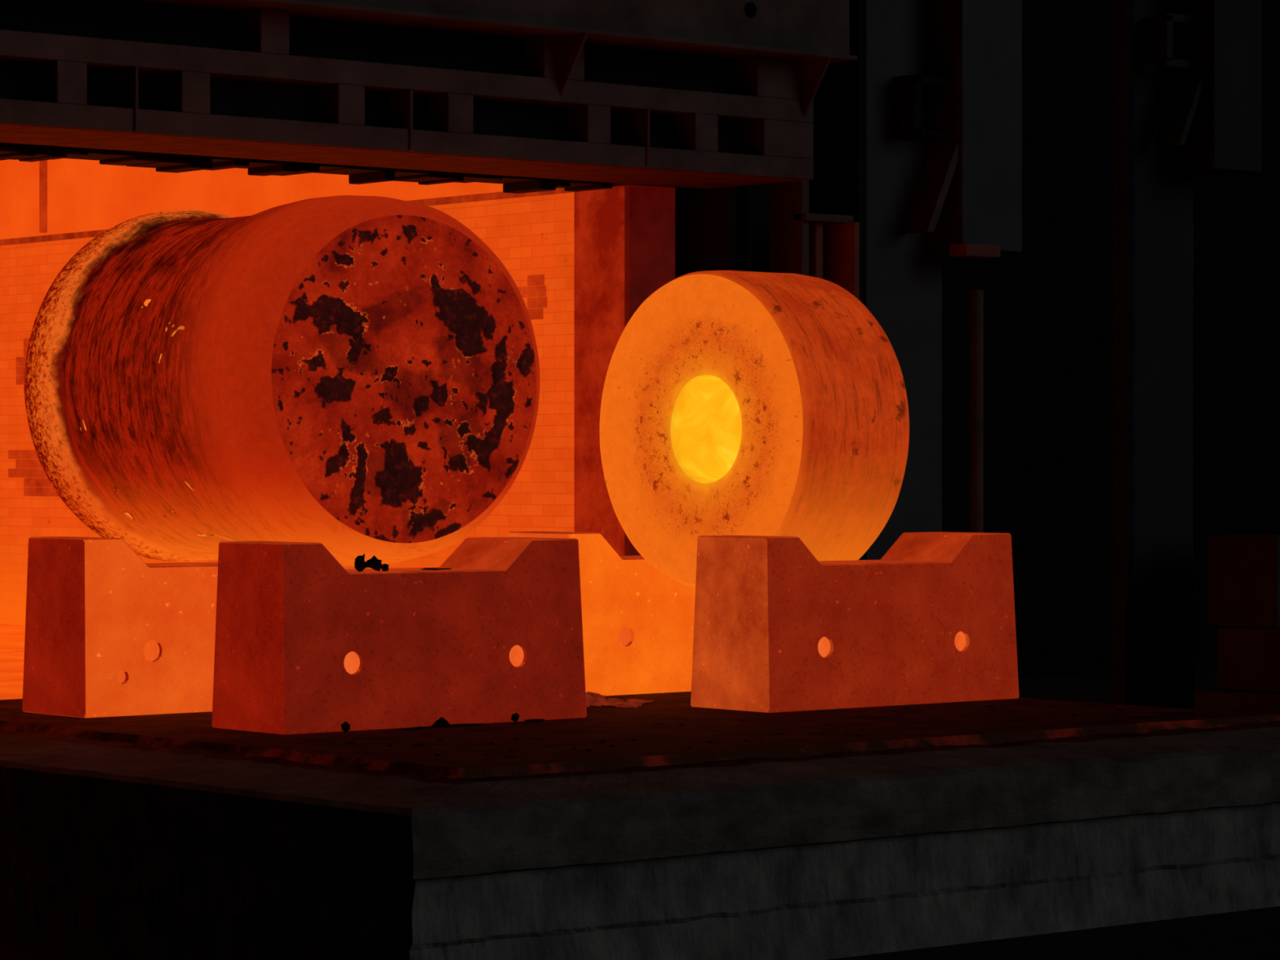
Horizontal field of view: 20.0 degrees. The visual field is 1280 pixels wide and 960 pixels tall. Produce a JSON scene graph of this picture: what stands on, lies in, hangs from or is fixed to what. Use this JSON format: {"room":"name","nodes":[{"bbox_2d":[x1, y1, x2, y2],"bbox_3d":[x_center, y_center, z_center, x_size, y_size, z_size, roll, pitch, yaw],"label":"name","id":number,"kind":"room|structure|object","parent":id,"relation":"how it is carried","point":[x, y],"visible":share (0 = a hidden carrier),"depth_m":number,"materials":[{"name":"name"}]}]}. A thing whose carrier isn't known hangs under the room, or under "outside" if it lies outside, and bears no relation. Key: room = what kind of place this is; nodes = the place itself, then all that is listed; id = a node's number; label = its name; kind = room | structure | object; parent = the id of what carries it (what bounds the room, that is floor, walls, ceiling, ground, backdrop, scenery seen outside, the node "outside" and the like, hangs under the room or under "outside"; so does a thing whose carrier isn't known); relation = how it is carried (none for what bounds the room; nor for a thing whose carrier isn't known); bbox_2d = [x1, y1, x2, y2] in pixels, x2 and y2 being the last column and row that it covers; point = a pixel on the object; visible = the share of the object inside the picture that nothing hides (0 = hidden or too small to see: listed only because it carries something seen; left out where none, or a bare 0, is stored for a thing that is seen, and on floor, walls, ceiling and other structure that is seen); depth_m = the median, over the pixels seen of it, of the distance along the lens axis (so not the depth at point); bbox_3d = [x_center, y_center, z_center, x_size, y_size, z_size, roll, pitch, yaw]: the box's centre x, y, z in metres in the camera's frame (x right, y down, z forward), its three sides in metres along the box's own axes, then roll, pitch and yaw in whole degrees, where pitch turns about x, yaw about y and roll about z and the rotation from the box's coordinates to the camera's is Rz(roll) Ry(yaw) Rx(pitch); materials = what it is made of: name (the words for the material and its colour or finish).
{"room":"industrial hall","nodes":[
{"label":"industrial hall","id":0,"kind":"room"},
{"bbox_2d":[134,0,857,63],"bbox_3d":[-3.864,-3.262,23.980,13.900,0.030,0.700,0,0,-40],"label":"steel beam","id":1,"kind":"structure","parent":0,"point":[304,8],"depth_m":26.16,"materials":[{"name":"black metal"}]},
{"bbox_2d":[0,667,1279,959],"bbox_3d":[1.842,2.564,23.497,70.000,0.200,60.000,0,0,-40],"label":"floor","id":2,"kind":"structure","parent":0,"point":[1251,934],"depth_m":19.45,"materials":[{"name":"grey concrete"}]},
{"bbox_2d":[0,0,805,699],"bbox_3d":[-8.487,-1.377,29.309,13.660,7.650,14.600,0,0,-40],"label":"furnace","id":3,"kind":"object","parent":2,"relation":"on","point":[583,246],"visible":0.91,"depth_m":29.04,"materials":[{"name":"brown brick"}]},
{"bbox_2d":[0,7,813,181],"bbox_3d":[-3.974,-2.787,23.973,13.720,0.920,0.270,0,0,-40],"label":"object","id":4,"kind":"structure","parent":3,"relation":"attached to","point":[778,140],"depth_m":25.86,"materials":[{"name":"metal"}]},
{"bbox_2d":[560,32,588,96],"bbox_3d":[-0.479,-3.034,26.559,0.024,0.440,0.300,0,0,-40],"label":"gusset","id":5,"kind":"object","parent":4,"relation":"attached to","point":[571,46],"visible":1,"depth_m":26.59,"materials":[{"name":"metal"}]},
{"bbox_2d":[803,57,831,117],"bbox_3d":[1.374,-3.038,28.115,0.024,0.440,0.300,0,0,-40],"label":"gusset","id":6,"kind":"object","parent":4,"relation":"attached to","point":[815,69],"visible":1,"depth_m":28.14,"materials":[{"name":"metal"}]},
{"bbox_2d":[305,0,849,55],"bbox_3d":[-3.889,-4.127,24.008,13.900,1.720,0.620,0,0,-40],"label":"header beam","id":7,"kind":"object","parent":3,"relation":"attached to","point":[810,25],"visible":0.46,"depth_m":27.15,"materials":[{"name":"black metal"}]},
{"bbox_2d":[744,1,756,17],"bbox_3d":[0.840,-3.567,27.567,0.120,0.120,0.001,0,0,-40],"label":"bolt hole","id":8,"kind":"object","parent":7,"relation":"attached to","point":[750,9],"visible":1,"depth_m":27.57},
{"bbox_2d":[0,691,1279,959],"bbox_3d":[-0.359,1.943,22.059,7.654,1.050,6.919,0,0,-40],"label":"car","id":9,"kind":"object","parent":2,"relation":"on","point":[167,836],"visible":0.91,"depth_m":18.99,"materials":[{"name":"metal"}]},
{"bbox_2d":[22,536,372,717],"bbox_3d":[-2.708,0.882,22.637,2.189,1.070,0.739,0,0,-40],"label":"support block","id":10,"kind":"object","parent":9,"relation":"on","point":[109,632],"visible":0.66,"depth_m":21.94,"materials":[{"name":"brown metal"}]},
{"bbox_2d":[24,195,539,566],"bbox_3d":[-2.153,-0.591,22.120,2.216,2.216,2.586,0,0,-40],"label":"steel ingot","id":11,"kind":"object","parent":10,"relation":"on","point":[353,375],"visible":0.94,"depth_m":21.22,"materials":[{"name":"brown metal"}]},
{"bbox_2d":[211,537,586,734],"bbox_3d":[-1.387,0.886,21.265,2.189,1.070,0.739,0,0,-40],"label":"support block","id":12,"kind":"object","parent":9,"relation":"on","point":[305,642],"visible":0.99,"depth_m":20.81,"materials":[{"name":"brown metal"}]},
{"bbox_2d":[354,553,451,571],"bbox_3d":[-1.361,0.471,20.957,0.695,0.107,0.050,0,0,-41],"label":"flakes","id":13,"kind":"object","parent":12,"relation":"on","point":[374,562],"visible":1,"depth_m":20.78,"materials":[{"name":"black metal"}]},
{"bbox_2d":[507,531,695,695],"bbox_3d":[0.148,0.876,24.570,2.189,1.070,0.739,0,0,-40],"label":"support block","id":14,"kind":"object","parent":9,"relation":"on","point":[637,620],"visible":0.31,"depth_m":23.95,"materials":[{"name":"brown metal"}]},
{"bbox_2d":[599,270,909,586],"bbox_3d":[0.731,-0.328,23.810,1.016,2.073,2.074,0,0,-40],"label":"ring","id":15,"kind":"object","parent":14,"relation":"on","point":[734,402],"visible":0.97,"depth_m":23.28,"materials":[{"name":"brown metal"}]},
{"bbox_2d":[585,691,653,707],"bbox_3d":[-0.415,1.357,22.679,0.823,0.116,0.990,0,0,13],"label":"rubble pile","id":16,"kind":"object","parent":9,"relation":"on","point":[592,698],"visible":0.21,"depth_m":22.70,"materials":[{"name":"brown"}]},
{"bbox_2d":[340,705,1194,759],"bbox_3d":[0.573,1.389,20.957,5.619,0.062,2.176,0,0,-40],"label":"debris","id":17,"kind":"object","parent":9,"relation":"on","point":[441,722],"visible":1,"depth_m":20.85,"materials":[{"name":"black metal"}]},
{"bbox_2d":[690,532,1018,712],"bbox_3d":[1.385,0.880,23.096,2.189,1.070,0.739,0,0,-40],"label":"support block","id":18,"kind":"object","parent":9,"relation":"on","point":[778,628],"visible":1,"depth_m":22.62,"materials":[{"name":"brown metal"}]},
{"bbox_2d":[646,0,1022,559],"bbox_3d":[-3.699,-1.368,25.983,16.720,7.650,1.850,0,0,-40],"label":"column","id":19,"kind":"structure","parent":2,"relation":"on","point":[917,138],"depth_m":30.28,"materials":[{"name":"metal"}]},
{"bbox_2d":[1113,0,1133,705],"bbox_3d":[4.293,-1.685,32.232,0.100,8.250,0.150,0,0,-40],"label":"steel column","id":20,"kind":"structure","parent":2,"relation":"on","point":[1123,142],"depth_m":32.19,"materials":[{"name":"black metal"}]},
{"bbox_2d":[1133,0,1193,709],"bbox_3d":[4.641,-1.686,32.556,0.850,8.250,0.100,0,0,-40],"label":"column web","id":21,"kind":"structure","parent":2,"relation":"on","point":[1163,196],"depth_m":32.51},
{"bbox_2d":[1176,0,1262,175],"bbox_3d":[5.195,-4.286,32.589,0.650,3.050,0.450,0,0,-40],"label":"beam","id":22,"kind":"structure","parent":21,"relation":"attached to","point":[1224,136],"depth_m":32.39,"materials":[{"name":"grey metal"}]},
{"bbox_2d":[1195,533,1279,719],"bbox_3d":[6.268,1.465,32.299,2.900,1.950,1.400,0,0,-40],"label":"block stack","id":23,"kind":"object","parent":2,"relation":"on","point":[1244,570],"visible":0.85,"depth_m":31.71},
{"bbox_2d":[942,0,1279,678],"bbox_3d":[7.876,-4.126,47.013,30.500,13.050,0.300,0,0,-40],"label":"wall","id":24,"kind":"structure","parent":0,"point":[1048,305],"depth_m":44.77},
{"bbox_2d":[1141,12,1196,69],"bbox_3d":[4.712,-3.895,32.349,0.400,0.470,0.300,0,0,-40],"label":"bracket","id":25,"kind":"object","parent":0,"point":[1157,32],"depth_m":32.21,"materials":[{"name":"grey metal"}]},
{"bbox_2d":[1153,73,1205,147],"bbox_3d":[4.803,-3.285,32.296,0.370,0.650,0.300,0,0,-40],"label":"beam gusset","id":26,"kind":"structure","parent":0,"point":[1186,91],"depth_m":32.25,"materials":[{"name":"grey metal"}]}
]}

